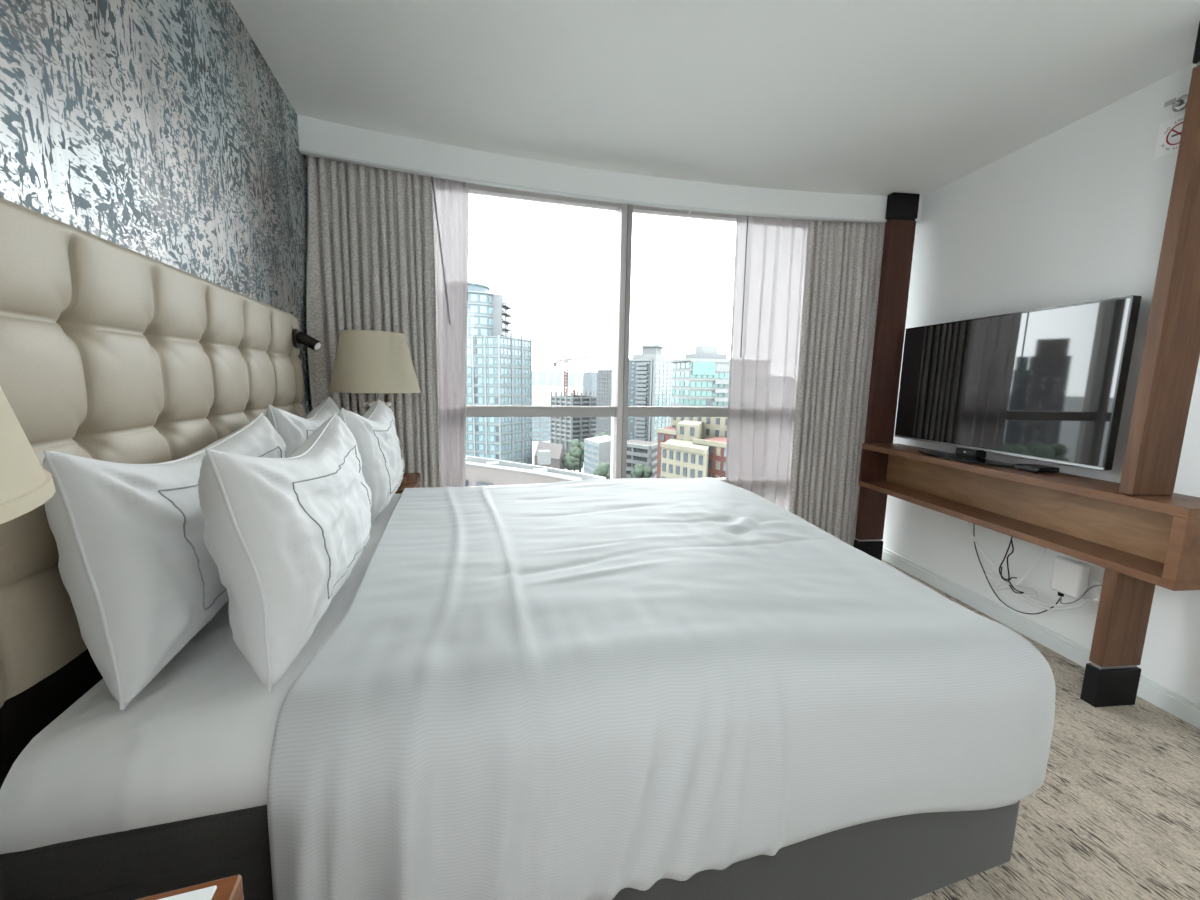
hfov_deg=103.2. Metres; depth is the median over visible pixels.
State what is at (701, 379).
apartment tower
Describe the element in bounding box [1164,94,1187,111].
sprinkler
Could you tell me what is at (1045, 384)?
television
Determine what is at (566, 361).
tower crane
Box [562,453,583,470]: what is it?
tree
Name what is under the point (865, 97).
ceiling
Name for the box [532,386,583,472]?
ground
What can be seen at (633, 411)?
window
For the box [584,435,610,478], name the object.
apartment block
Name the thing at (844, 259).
drape
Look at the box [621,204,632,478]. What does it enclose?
window frame
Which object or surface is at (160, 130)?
wall
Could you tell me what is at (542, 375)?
hills
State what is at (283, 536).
bed pillow
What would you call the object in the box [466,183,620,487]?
window
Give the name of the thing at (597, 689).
duvet
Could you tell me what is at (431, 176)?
wand
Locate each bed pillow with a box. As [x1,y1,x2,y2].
[42,413,285,709]
[198,413,371,692]
[265,396,339,457]
[337,399,404,524]
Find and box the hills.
[532,371,582,385]
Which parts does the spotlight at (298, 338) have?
wall plate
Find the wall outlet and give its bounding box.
[1089,579,1102,607]
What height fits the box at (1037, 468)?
0.028 m
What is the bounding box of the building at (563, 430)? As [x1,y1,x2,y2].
[550,389,596,455]
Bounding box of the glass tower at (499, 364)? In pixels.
[466,282,531,463]
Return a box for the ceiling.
[230,0,1199,196]
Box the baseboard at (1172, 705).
[882,550,1199,728]
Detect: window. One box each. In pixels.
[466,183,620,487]
[628,205,736,481]
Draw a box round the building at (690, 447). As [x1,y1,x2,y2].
[657,417,727,478]
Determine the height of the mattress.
0.172 m
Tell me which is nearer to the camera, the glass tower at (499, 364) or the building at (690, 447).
the building at (690, 447)
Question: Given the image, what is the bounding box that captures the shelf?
[858,443,1199,590]
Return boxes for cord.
[973,524,1061,613]
[1060,585,1101,603]
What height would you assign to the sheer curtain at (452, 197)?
2.384 m
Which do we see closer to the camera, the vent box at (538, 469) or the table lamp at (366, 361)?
the table lamp at (366, 361)
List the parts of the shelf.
panel, panel, panel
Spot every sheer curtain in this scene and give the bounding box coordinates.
[432,177,468,486]
[725,215,807,510]
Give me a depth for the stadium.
499.00 m
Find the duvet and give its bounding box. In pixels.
[267,477,1055,899]
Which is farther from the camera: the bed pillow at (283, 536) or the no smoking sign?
the no smoking sign
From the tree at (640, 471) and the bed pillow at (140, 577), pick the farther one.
the tree at (640, 471)
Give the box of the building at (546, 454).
[534,441,565,469]
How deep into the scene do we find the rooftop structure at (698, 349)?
154.77 m
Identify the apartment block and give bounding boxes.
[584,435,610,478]
[626,439,657,477]
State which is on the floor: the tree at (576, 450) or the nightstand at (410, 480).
the nightstand at (410, 480)
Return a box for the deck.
[465,455,605,486]
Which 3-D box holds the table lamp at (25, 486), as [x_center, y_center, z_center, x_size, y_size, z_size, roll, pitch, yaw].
[-0.456,0.122,0.139,0.408,0.726,0.408,-2,9,-17]
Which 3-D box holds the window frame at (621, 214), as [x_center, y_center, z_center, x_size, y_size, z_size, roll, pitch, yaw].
[0.120,-0.455,3.233,0.038,2.452,0.125,-2,9,-17]
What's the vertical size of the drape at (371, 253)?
2.389 m
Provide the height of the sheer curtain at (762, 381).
2.384 m
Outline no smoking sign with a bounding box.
[1154,114,1184,159]
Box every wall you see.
[0,0,310,414]
[881,64,1199,703]
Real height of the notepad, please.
0.004 m
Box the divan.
[0,800,1019,899]
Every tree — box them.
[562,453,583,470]
[569,439,583,471]
[593,462,610,478]
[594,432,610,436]
[630,464,651,477]
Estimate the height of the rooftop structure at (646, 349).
3.937 m
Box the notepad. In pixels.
[158,885,216,899]
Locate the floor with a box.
[882,559,1199,899]
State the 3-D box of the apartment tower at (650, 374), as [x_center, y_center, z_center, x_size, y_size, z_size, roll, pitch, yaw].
[19.742,-16.230,213.061,32.563,59.405,35.331,-2,9,-17]
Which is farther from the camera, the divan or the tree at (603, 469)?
the tree at (603, 469)
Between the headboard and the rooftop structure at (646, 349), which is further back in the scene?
the rooftop structure at (646, 349)
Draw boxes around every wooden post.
[853,192,919,560]
[1080,21,1199,706]
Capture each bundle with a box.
[967,522,1090,610]
[999,536,1023,593]
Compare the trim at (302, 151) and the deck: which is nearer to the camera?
the trim at (302, 151)
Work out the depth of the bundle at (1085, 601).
2.36 m
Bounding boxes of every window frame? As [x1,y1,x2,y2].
[610,203,627,478]
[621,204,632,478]
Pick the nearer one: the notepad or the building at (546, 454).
the notepad
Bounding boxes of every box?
[486,462,498,464]
[533,468,547,471]
[1014,464,1059,472]
[1050,556,1090,598]
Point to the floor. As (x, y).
(1114, 814)
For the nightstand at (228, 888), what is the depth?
0.48 m
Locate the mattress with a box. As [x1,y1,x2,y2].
[0,494,400,853]
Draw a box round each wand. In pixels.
[431,176,450,324]
[740,216,747,356]
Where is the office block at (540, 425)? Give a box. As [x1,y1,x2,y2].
[532,417,549,441]
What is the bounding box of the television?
[894,295,1141,469]
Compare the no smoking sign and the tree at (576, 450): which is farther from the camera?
the tree at (576, 450)
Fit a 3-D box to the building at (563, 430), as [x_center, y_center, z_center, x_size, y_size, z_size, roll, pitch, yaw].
[-14.145,-14.361,265.309,26.002,39.238,30.835,-2,9,-17]
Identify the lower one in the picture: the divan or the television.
the divan
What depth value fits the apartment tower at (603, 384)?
232.97 m
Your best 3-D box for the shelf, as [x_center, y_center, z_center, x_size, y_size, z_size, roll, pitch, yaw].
[2.006,0.217,2.430,0.296,0.287,1.675,0,8,-6]
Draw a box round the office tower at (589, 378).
[583,372,596,395]
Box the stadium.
[532,368,592,405]
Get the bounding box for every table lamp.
[0,386,55,523]
[329,330,420,417]
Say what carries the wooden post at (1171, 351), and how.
on the floor
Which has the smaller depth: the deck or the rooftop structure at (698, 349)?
the deck
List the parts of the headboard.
panel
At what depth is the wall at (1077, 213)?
2.27 m
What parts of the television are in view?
trim, trim, trim, trim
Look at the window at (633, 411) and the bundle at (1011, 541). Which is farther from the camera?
the window at (633, 411)
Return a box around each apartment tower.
[596,369,610,434]
[610,345,672,441]
[670,346,729,406]
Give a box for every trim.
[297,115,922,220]
[299,148,920,224]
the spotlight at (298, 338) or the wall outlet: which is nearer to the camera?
the spotlight at (298, 338)
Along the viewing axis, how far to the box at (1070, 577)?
2.16 m
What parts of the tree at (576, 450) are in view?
crown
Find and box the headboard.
[0,197,304,788]
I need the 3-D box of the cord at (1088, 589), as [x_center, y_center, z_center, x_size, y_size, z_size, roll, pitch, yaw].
[2.132,0.636,2.101,0.013,0.164,0.170,0,8,-9]
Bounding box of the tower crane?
[553,353,589,391]
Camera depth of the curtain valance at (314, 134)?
2.73 m
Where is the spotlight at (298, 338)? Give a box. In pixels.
[292,329,321,350]
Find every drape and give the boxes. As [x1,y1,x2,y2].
[306,155,439,487]
[789,220,885,545]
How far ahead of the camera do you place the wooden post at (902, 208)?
3.15 m
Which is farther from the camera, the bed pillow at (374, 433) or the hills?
the hills
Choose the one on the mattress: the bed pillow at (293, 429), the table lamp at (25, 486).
the bed pillow at (293, 429)
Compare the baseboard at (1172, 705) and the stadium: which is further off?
the stadium
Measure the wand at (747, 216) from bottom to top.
0.910 m
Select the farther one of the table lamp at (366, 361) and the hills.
the hills
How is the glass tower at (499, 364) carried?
on the ground
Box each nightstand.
[135,874,243,899]
[395,473,419,493]
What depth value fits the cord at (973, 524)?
2.56 m
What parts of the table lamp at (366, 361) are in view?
lamp shade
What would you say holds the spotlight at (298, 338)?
attached to the headboard
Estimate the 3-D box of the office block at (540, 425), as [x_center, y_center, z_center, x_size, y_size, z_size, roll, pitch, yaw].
[-45.768,-18.780,352.133,26.004,22.299,25.886,-2,9,-17]
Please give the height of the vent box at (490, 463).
1.200 m
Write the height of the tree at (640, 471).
17.516 m
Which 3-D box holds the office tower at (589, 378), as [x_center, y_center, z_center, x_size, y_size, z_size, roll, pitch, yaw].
[-8.721,-51.052,475.147,17.541,52.605,24.552,-2,9,-17]
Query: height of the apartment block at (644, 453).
21.025 m

